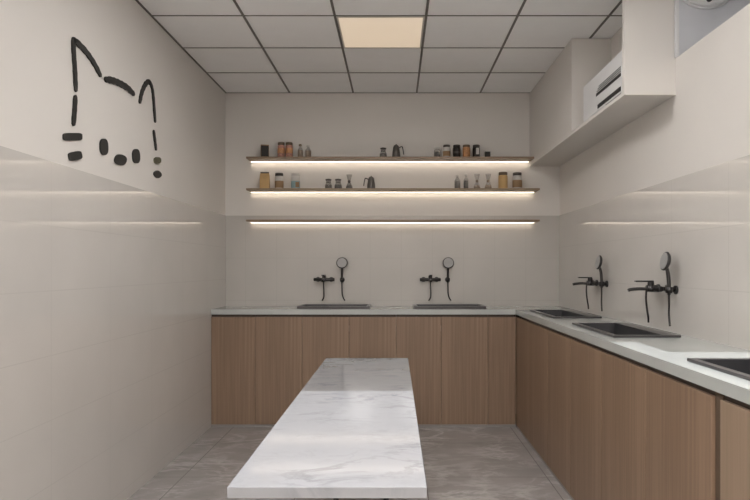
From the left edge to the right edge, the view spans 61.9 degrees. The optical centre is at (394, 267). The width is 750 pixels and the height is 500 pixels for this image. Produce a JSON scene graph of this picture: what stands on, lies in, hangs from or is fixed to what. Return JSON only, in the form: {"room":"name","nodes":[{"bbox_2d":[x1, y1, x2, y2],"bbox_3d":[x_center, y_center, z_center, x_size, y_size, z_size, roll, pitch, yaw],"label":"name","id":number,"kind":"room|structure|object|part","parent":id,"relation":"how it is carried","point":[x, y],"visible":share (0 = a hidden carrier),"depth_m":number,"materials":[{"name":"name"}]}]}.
{"room":"pet grooming room","nodes":[
{"label":"pet grooming room","id":0,"kind":"room"},
{"bbox_2d":[0,0,225,499],"bbox_3d":[-1.655,-0.140,1.410,0.120,3.035,9.220,0,0,0],"label":"wall","id":1,"kind":"structure","parent":0,"point":[112,275],"depth_m":3.41,"materials":[{"name":"paint"}]},
{"bbox_2d":[62,37,161,177],"bbox_3d":[-1.598,-0.877,3.641,0.009,0.696,1.262,0,0,0],"label":"sign","id":2,"kind":"object","parent":1,"relation":"attached to","point":[119,159],"visible":1,"depth_m":3.40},
{"bbox_2d":[127,425,571,499],"bbox_3d":[-0.024,1.428,1.350,3.443,0.100,9.400,0,0,0],"label":"floor","id":3,"kind":"structure","parent":0,"point":[460,463],"depth_m":4.32,"materials":[{"name":"grey tile"}]},
{"bbox_2d":[211,315,254,426],"bbox_3d":[-1.404,0.891,5.651,0.378,0.974,0.465,0,0,0],"label":"base cabinet","id":4,"kind":"object","parent":3,"relation":"on","point":[232,336],"visible":0.9,"depth_m":5.42,"materials":[{"name":"brown wood"}]},
{"bbox_2d":[255,315,301,426],"bbox_3d":[-1.010,0.891,5.651,0.406,0.974,0.465,0,0,0],"label":"base cabinet","id":5,"kind":"object","parent":3,"relation":"on","point":[278,338],"visible":0.71,"depth_m":5.42,"materials":[{"name":"brown wood"}]},
{"bbox_2d":[302,315,348,388],"bbox_3d":[-0.603,0.891,5.651,0.405,0.974,0.465,0,0,0],"label":"base cabinet","id":6,"kind":"object","parent":3,"relation":"on","point":[323,336],"visible":0.44,"depth_m":5.42,"materials":[{"name":"brown wood"}]},
{"bbox_2d":[227,358,426,499],"bbox_3d":[-0.185,0.987,2.920,0.544,0.782,2.440,0,0,0],"label":"marble table","id":7,"kind":"object","parent":3,"relation":"on","point":[352,431],"visible":1,"depth_m":2.13,"materials":[{"name":"white stone"}]},
{"bbox_2d":[349,315,395,357],"bbox_3d":[-0.195,0.891,5.651,0.406,0.974,0.465,0,0,0],"label":"base cabinet","id":8,"kind":"object","parent":3,"relation":"on","point":[370,336],"visible":0.4,"depth_m":5.42,"materials":[{"name":"brown wood"}]},
{"bbox_2d":[396,315,440,426],"bbox_3d":[0.204,0.891,5.651,0.388,0.974,0.465,0,0,0],"label":"base cabinet","id":9,"kind":"object","parent":3,"relation":"on","point":[418,337],"visible":0.73,"depth_m":5.42,"materials":[{"name":"brown wood"}]},
{"bbox_2d":[441,315,487,426],"bbox_3d":[0.603,0.891,5.651,0.405,0.974,0.465,0,0,0],"label":"base cabinet","id":10,"kind":"object","parent":3,"relation":"on","point":[464,338],"visible":0.91,"depth_m":5.42,"materials":[{"name":"brown wood"}]},
{"bbox_2d":[488,315,515,426],"bbox_3d":[0.927,0.891,5.651,0.240,0.974,0.465,0,0,0],"label":"base cabinet","id":11,"kind":"object","parent":3,"relation":"on","point":[501,328],"visible":0.89,"depth_m":5.42,"materials":[{"name":"brown wood"}]},
{"bbox_2d":[516,316,531,443],"bbox_3d":[1.282,0.891,5.137,0.465,0.974,0.556,0,0,0],"label":"base cabinet","id":12,"kind":"object","parent":3,"relation":"on","point":[522,324],"visible":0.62,"depth_m":5.10,"materials":[{"name":"brown wood"}]},
{"bbox_2d":[211,306,749,404],"bbox_3d":[-0.024,0.381,3.675,3.141,0.044,4.449,0,0,0],"label":"countertop","id":13,"kind":"structure","parent":12,"relation":"on","point":[668,355],"depth_m":3.10,"materials":[{"name":"stone"}]},
{"bbox_2d":[297,304,370,308],"bbox_3d":[-0.540,0.422,5.638,0.640,0.174,0.325,0,0,0],"label":"sink","id":14,"kind":"object","parent":13,"relation":"in","point":[303,306],"visible":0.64,"depth_m":5.47,"materials":[{"name":"grey metal"}]},
{"bbox_2d":[302,304,367,305],"bbox_3d":[-0.540,0.422,5.638,0.582,0.173,0.267,0,0,0],"label":"basin","id":15,"kind":"object","parent":14,"relation":"in","point":[302,304],"depth_m":5.77,"materials":[{"name":"grey metal"}]},
{"bbox_2d":[413,304,485,308],"bbox_3d":[0.483,0.422,5.638,0.633,0.174,0.325,0,0,0],"label":"sink","id":16,"kind":"object","parent":13,"relation":"in","point":[415,306],"visible":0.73,"depth_m":5.47,"materials":[{"name":"grey metal"}]},
{"bbox_2d":[416,304,480,305],"bbox_3d":[0.483,0.422,5.638,0.575,0.173,0.267,0,0,0],"label":"basin","id":17,"kind":"object","parent":16,"relation":"in","point":[416,304],"depth_m":5.77,"materials":[{"name":"grey metal"}]},
{"bbox_2d":[529,309,601,317],"bbox_3d":[1.300,0.428,4.840,0.350,0.162,0.780,0,0,0],"label":"sink","id":18,"kind":"object","parent":13,"relation":"in","point":[553,313],"visible":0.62,"depth_m":4.97,"materials":[{"name":"grey metal"}]},
{"bbox_2d":[536,310,584,315],"bbox_3d":[1.272,0.428,4.840,0.237,0.161,0.722,0,0,0],"label":"basin","id":19,"kind":"object","parent":18,"relation":"in","point":[548,312],"depth_m":5.14,"materials":[{"name":"grey metal"}]},
{"bbox_2d":[572,323,680,337],"bbox_3d":[1.300,0.428,3.595,0.350,0.162,0.750,0,0,0],"label":"sink","id":20,"kind":"object","parent":13,"relation":"in","point":[616,330],"visible":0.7,"depth_m":3.63,"materials":[{"name":"grey metal"}]},
{"bbox_2d":[579,323,660,334],"bbox_3d":[1.272,0.428,3.595,0.237,0.161,0.692,0,0,0],"label":"basin","id":21,"kind":"object","parent":20,"relation":"in","point":[611,328],"depth_m":3.81,"materials":[{"name":"grey metal"}]},
{"bbox_2d":[687,358,749,380],"bbox_3d":[1.300,0.428,2.015,0.350,0.162,0.790,0,0,0],"label":"sink","id":22,"kind":"object","parent":13,"relation":"in","point":[738,367],"visible":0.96,"depth_m":2.37,"materials":[{"name":"grey metal"}]},
{"bbox_2d":[699,359,749,374],"bbox_3d":[1.272,0.428,2.015,0.237,0.161,0.732,0,0,0],"label":"basin","id":23,"kind":"object","parent":22,"relation":"in","point":[742,366],"depth_m":2.37,"materials":[{"name":"grey metal"}]},
{"bbox_2d":[530,321,549,467],"bbox_3d":[1.282,0.891,4.578,0.465,0.974,0.558,0,0,0],"label":"base cabinet","id":24,"kind":"object","parent":3,"relation":"on","point":[538,332],"visible":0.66,"depth_m":4.54,"materials":[{"name":"brown wood"}]},
{"bbox_2d":[548,328,572,497],"bbox_3d":[1.282,0.891,4.018,0.465,0.974,0.558,0,0,0],"label":"base cabinet","id":25,"kind":"object","parent":3,"relation":"on","point":[559,343],"visible":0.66,"depth_m":3.99,"materials":[{"name":"brown wood"}]},
{"bbox_2d":[571,337,603,499],"bbox_3d":[1.282,0.891,3.458,0.465,0.974,0.558,0,0,0],"label":"base cabinet","id":26,"kind":"object","parent":3,"relation":"on","point":[585,356],"visible":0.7,"depth_m":3.44,"materials":[{"name":"brown wood"}]},
{"bbox_2d":[601,349,648,499],"bbox_3d":[1.282,0.891,2.898,0.465,0.974,0.558,0,0,0],"label":"base cabinet","id":27,"kind":"object","parent":3,"relation":"on","point":[623,379],"visible":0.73,"depth_m":2.87,"materials":[{"name":"brown wood"}]},
{"bbox_2d":[646,366,715,499],"bbox_3d":[1.282,0.891,2.344,0.465,0.974,0.546,0,0,0],"label":"base cabinet","id":28,"kind":"object","parent":3,"relation":"on","point":[680,413],"visible":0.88,"depth_m":2.31,"materials":[{"name":"brown wood"}]},
{"bbox_2d":[716,392,749,499],"bbox_3d":[1.282,0.891,1.770,0.465,0.974,0.598,0,0,0],"label":"base cabinet","id":29,"kind":"object","parent":3,"relation":"on","point":[732,415],"visible":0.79,"depth_m":1.94,"materials":[{"name":"brown wood"}]},
{"bbox_2d":[138,0,621,91],"bbox_3d":[0.198,-1.707,1.350,3.825,0.100,9.340,0,0,0],"label":"ceiling","id":30,"kind":"structure","parent":0,"point":[189,31],"depth_m":4.59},
{"bbox_2d":[135,0,621,92],"bbox_3d":[-0.024,-1.654,4.454,3.159,0.006,2.908,0,0,0],"label":"grid","id":31,"kind":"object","parent":30,"relation":"attached to","point":[137,1],"depth_m":4.70,"materials":[{"name":"black metal"}]},
{"bbox_2d":[336,16,424,47],"bbox_3d":[-0.095,-1.653,4.400,0.580,0.006,0.580,0,0,0],"label":"recessed light","id":32,"kind":"object","parent":30,"relation":"in","point":[355,31],"visible":1,"depth_m":4.37,"materials":[{"name":"white plastic"}]},
{"bbox_2d":[225,93,559,316],"bbox_3d":[-0.024,-0.140,5.960,3.159,3.035,0.120,0,0,0],"label":"wall","id":33,"kind":"structure","parent":0,"point":[268,264],"depth_m":5.91,"materials":[{"name":"paint"}]},
{"bbox_2d":[313,257,347,300],"bbox_3d":[-0.601,0.104,5.795,0.319,0.408,0.209,0,0,0],"label":"tap","id":34,"kind":"object","parent":33,"relation":"attached to","point":[341,262],"visible":1,"depth_m":5.83,"materials":[{"name":"black paint"}]},
{"bbox_2d":[246,157,533,161],"bbox_3d":[-0.044,-1.007,5.804,2.629,0.020,0.208,0,0,0],"label":"wall shelf","id":35,"kind":"object","parent":33,"relation":"attached to","point":[251,159],"visible":1,"depth_m":5.75,"materials":[{"name":"brown wood"}]},
{"bbox_2d":[261,144,268,156],"bbox_3d":[-1.205,-1.078,5.784,0.074,0.120,0.052,0,0,-14],"label":"carton","id":36,"kind":"object","parent":35,"relation":"on","point":[264,148],"visible":0.68,"depth_m":5.76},
{"bbox_2d":[277,142,284,156],"bbox_3d":[-1.053,-1.089,5.785,0.069,0.144,0.069,0,0,0],"label":"jar","id":37,"kind":"object","parent":35,"relation":"on","point":[281,148],"visible":0.87,"depth_m":5.76,"materials":[{"name":"brown glass"}]},
{"bbox_2d":[285,142,292,156],"bbox_3d":[-0.979,-1.089,5.785,0.069,0.144,0.069,0,0,0],"label":"jar","id":38,"kind":"object","parent":35,"relation":"on","point":[289,148],"visible":0.89,"depth_m":5.76,"materials":[{"name":"brown glass"}]},
{"bbox_2d":[298,144,302,156],"bbox_3d":[-0.876,-1.082,5.785,0.048,0.130,0.047,0,0,0],"label":"glass bottle","id":39,"kind":"object","parent":35,"relation":"on","point":[300,152],"visible":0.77,"depth_m":5.77,"materials":[{"name":"grey"}]},
{"bbox_2d":[305,145,310,156],"bbox_3d":[-0.803,-1.078,5.785,0.056,0.120,0.055,0,0,0],"label":"glass bottle","id":40,"kind":"object","parent":35,"relation":"on","point":[307,153],"visible":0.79,"depth_m":5.76,"materials":[{"name":"grey"}]},
{"bbox_2d":[380,147,386,156],"bbox_3d":[-0.108,-1.066,5.785,0.069,0.097,0.069,0,0,0],"label":"server","id":41,"kind":"object","parent":35,"relation":"on","point":[383,149],"visible":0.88,"depth_m":5.76,"materials":[{"name":"clear glass"}]},
{"bbox_2d":[392,144,403,156],"bbox_3d":[0.017,-1.082,5.782,0.116,0.130,0.079,0,0,30],"label":"gooseneck kettle","id":42,"kind":"object","parent":35,"relation":"on","point":[396,151],"visible":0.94,"depth_m":5.76,"materials":[{"name":"grey metal"}]},
{"bbox_2d":[434,147,439,156],"bbox_3d":[0.391,-1.066,5.785,0.060,0.097,0.060,0,0,0],"label":"storage jar","id":43,"kind":"object","parent":35,"relation":"on","point":[436,154],"visible":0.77,"depth_m":5.76,"materials":[{"name":"clear glass"}]},
{"bbox_2d":[443,144,449,156],"bbox_3d":[0.478,-1.078,5.785,0.070,0.120,0.070,0,0,0],"label":"storage jar","id":44,"kind":"object","parent":35,"relation":"on","point":[446,148],"visible":0.85,"depth_m":5.76,"materials":[{"name":"clear glass"}]},
{"bbox_2d":[453,144,460,156],"bbox_3d":[0.571,-1.078,5.785,0.070,0.120,0.070,0,0,0],"label":"storage jar","id":45,"kind":"object","parent":35,"relation":"on","point":[456,148],"visible":0.91,"depth_m":5.76,"materials":[{"name":"black glass"}]},
{"bbox_2d":[463,144,469,156],"bbox_3d":[0.661,-1.078,5.785,0.070,0.120,0.070,0,0,0],"label":"storage jar","id":46,"kind":"object","parent":35,"relation":"on","point":[466,148],"visible":0.84,"depth_m":5.75,"materials":[{"name":"brown glass"}]},
{"bbox_2d":[473,144,479,156],"bbox_3d":[0.752,-1.078,5.784,0.068,0.120,0.070,0,0,0],"label":"storage jar","id":47,"kind":"object","parent":35,"relation":"on","point":[476,148],"visible":0.85,"depth_m":5.76,"materials":[{"name":"black glass"}]},
{"bbox_2d":[246,188,539,192],"bbox_3d":[-0.018,-0.719,5.804,2.681,0.018,0.208,0,0,0],"label":"wall shelf","id":48,"kind":"object","parent":33,"relation":"attached to","point":[252,190],"visible":1,"depth_m":5.74,"materials":[{"name":"brown wood"}]},
{"bbox_2d":[260,172,269,187],"bbox_3d":[-1.205,-0.808,5.785,0.085,0.159,0.055,0,0,0],"label":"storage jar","id":49,"kind":"object","parent":48,"relation":"on","point":[264,176],"visible":0.87,"depth_m":5.76,"materials":[{"name":"glass"}]},
{"bbox_2d":[275,173,283,187],"bbox_3d":[-1.072,-0.803,5.785,0.080,0.148,0.080,0,0,0],"label":"storage jar","id":50,"kind":"object","parent":48,"relation":"on","point":[279,183],"visible":0.77,"depth_m":5.75,"materials":[{"name":"clear glass"}]},
{"bbox_2d":[291,173,299,187],"bbox_3d":[-0.921,-0.803,5.784,0.082,0.148,0.084,0,0,0],"label":"storage jar","id":51,"kind":"object","parent":48,"relation":"on","point":[295,179],"visible":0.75,"depth_m":5.75,"materials":[{"name":"clear glass"}]},
{"bbox_2d":[325,179,331,187],"bbox_3d":[-0.616,-0.777,5.785,0.068,0.097,0.068,0,0,0],"label":"server","id":52,"kind":"object","parent":48,"relation":"on","point":[327,185],"visible":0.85,"depth_m":5.76,"materials":[{"name":"clear glass"}]},
{"bbox_2d":[335,179,341,187],"bbox_3d":[-0.526,-0.777,5.785,0.072,0.097,0.072,0,0,0],"label":"server","id":53,"kind":"object","parent":48,"relation":"on","point":[337,185],"visible":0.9,"depth_m":5.76,"materials":[{"name":"clear glass"}]},
{"bbox_2d":[346,175,351,187],"bbox_3d":[-0.424,-0.796,5.785,0.067,0.136,0.067,0,0,0],"label":"carafe","id":54,"kind":"object","parent":48,"relation":"on","point":[348,176],"visible":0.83,"depth_m":5.77,"materials":[{"name":"clear glass"}]},
{"bbox_2d":[363,176,374,187],"bbox_3d":[-0.226,-0.791,5.782,0.116,0.125,0.078,0,0,-30],"label":"gooseneck kettle","id":55,"kind":"object","parent":48,"relation":"on","point":[371,182],"visible":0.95,"depth_m":5.76,"materials":[{"name":"grey metal"}]},
{"bbox_2d":[455,175,459,187],"bbox_3d":[0.578,-0.796,5.785,0.056,0.134,0.055,0,0,0],"label":"glass bottle","id":56,"kind":"object","parent":48,"relation":"on","point":[457,183],"visible":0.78,"depth_m":5.76,"materials":[{"name":"grey"}]},
{"bbox_2d":[464,174,467,187],"bbox_3d":[0.657,-0.800,5.785,0.045,0.144,0.045,0,0,0],"label":"glass bottle","id":57,"kind":"object","parent":48,"relation":"on","point":[466,181],"visible":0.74,"depth_m":5.77,"materials":[{"name":"grey"}]},
{"bbox_2d":[498,172,507,187],"bbox_3d":[1.000,-0.807,5.785,0.085,0.157,0.085,0,0,0],"label":"storage jar","id":58,"kind":"object","parent":48,"relation":"on","point":[503,178],"visible":0.83,"depth_m":5.75,"materials":[{"name":"glass"}]},
{"bbox_2d":[512,172,521,187],"bbox_3d":[1.131,-0.805,5.785,0.088,0.153,0.088,0,0,0],"label":"storage jar","id":59,"kind":"object","parent":48,"relation":"on","point":[517,176],"visible":0.85,"depth_m":5.75,"materials":[{"name":"clear glass"}]},
{"bbox_2d":[246,220,539,222],"bbox_3d":[-0.018,-0.433,5.800,2.681,0.019,0.200,0,0,0],"label":"wall shelf","id":60,"kind":"object","parent":33,"relation":"attached to","point":[250,221],"visible":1,"depth_m":5.71,"materials":[{"name":"brown wood"}]},
{"bbox_2d":[420,257,453,300],"bbox_3d":[0.392,0.104,5.795,0.319,0.408,0.209,0,0,0],"label":"tap","id":61,"kind":"object","parent":33,"relation":"attached to","point":[448,262],"visible":1,"depth_m":5.83,"materials":[{"name":"black paint"}]},
{"bbox_2d":[559,0,749,349],"bbox_3d":[1.829,-0.140,1.410,0.562,3.035,9.220,0,0,0],"label":"wall","id":62,"kind":"structure","parent":0,"point":[674,179],"depth_m":3.46,"materials":[{"name":"paint"}]},
{"bbox_2d":[572,255,607,310],"bbox_3d":[1.443,0.110,4.659,0.209,0.408,0.319,0,0,0],"label":"tap","id":63,"kind":"object","parent":62,"relation":"attached to","point":[598,263],"visible":1,"depth_m":4.56,"materials":[{"name":"black paint"}]},
{"bbox_3d":[1.398,0.120,4.720,0.120,0.028,0.019,0,0,0],"label":"spout","id":64,"kind":"part","parent":63,"relation":"part of","materials":[{"name":"black metal"}]},
{"bbox_3d":[1.437,0.085,4.720,0.108,0.034,0.036,0,0,0],"label":"lever","id":65,"kind":"part","parent":63,"relation":"part of","materials":[{"name":"black paint"}]},
{"bbox_2d":[583,51,621,121],"bbox_3d":[1.417,-1.124,3.895,0.276,0.286,0.730,0,0,0],"label":"air conditioner","id":66,"kind":"object","parent":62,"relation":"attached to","point":[606,85],"visible":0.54,"depth_m":3.85,"materials":[{"name":"white plastic"}]},
{"bbox_2d":[597,86,620,108],"bbox_3d":[1.282,-1.019,3.750,0.005,0.024,0.400,0,0,0],"label":"vent","id":67,"kind":"object","parent":66,"relation":"attached to","point":[615,92],"depth_m":3.74,"materials":[{"name":"black metal"}]},
{"bbox_2d":[530,0,675,165],"bbox_3d":[1.414,-1.306,4.686,0.284,0.692,2.443,0,0,0],"label":"soffit","id":68,"kind":"object","parent":62,"relation":"attached to","point":[559,133],"depth_m":4.38,"materials":[{"name":"paint"}]},
{"bbox_2d":[627,252,677,325],"bbox_3d":[1.443,0.114,3.538,0.209,0.408,0.319,0,0,0],"label":"tap","id":69,"kind":"object","parent":62,"relation":"attached to","point":[665,260],"visible":1,"depth_m":3.44,"materials":[{"name":"black paint"}]},
{"bbox_3d":[1.398,0.124,3.600,0.120,0.028,0.019,0,0,0],"label":"spout","id":70,"kind":"part","parent":69,"relation":"part of","materials":[{"name":"black metal"}]},
{"bbox_3d":[1.437,0.089,3.600,0.108,0.034,0.036,0,0,0],"label":"lever","id":71,"kind":"part","parent":69,"relation":"part of","materials":[{"name":"black paint"}]},
{"bbox_2d":[674,0,678,57],"bbox_3d":[1.555,-1.409,3.450,0.022,0.494,0.010,0,0,0],"label":"trim","id":72,"kind":"structure","parent":62,"relation":"attached to","point":[676,2],"depth_m":3.44,"materials":[{"name":"white plastic"}]},
{"bbox_2d":[683,0,728,8],"bbox_3d":[1.716,-1.537,3.415,0.304,0.219,0.079,0,0,0],"label":"wall fixture","id":73,"kind":"object","parent":62,"relation":"attached to","point":[699,4],"visible":1,"depth_m":3.42,"materials":[{"name":"white plastic"}]}
]}

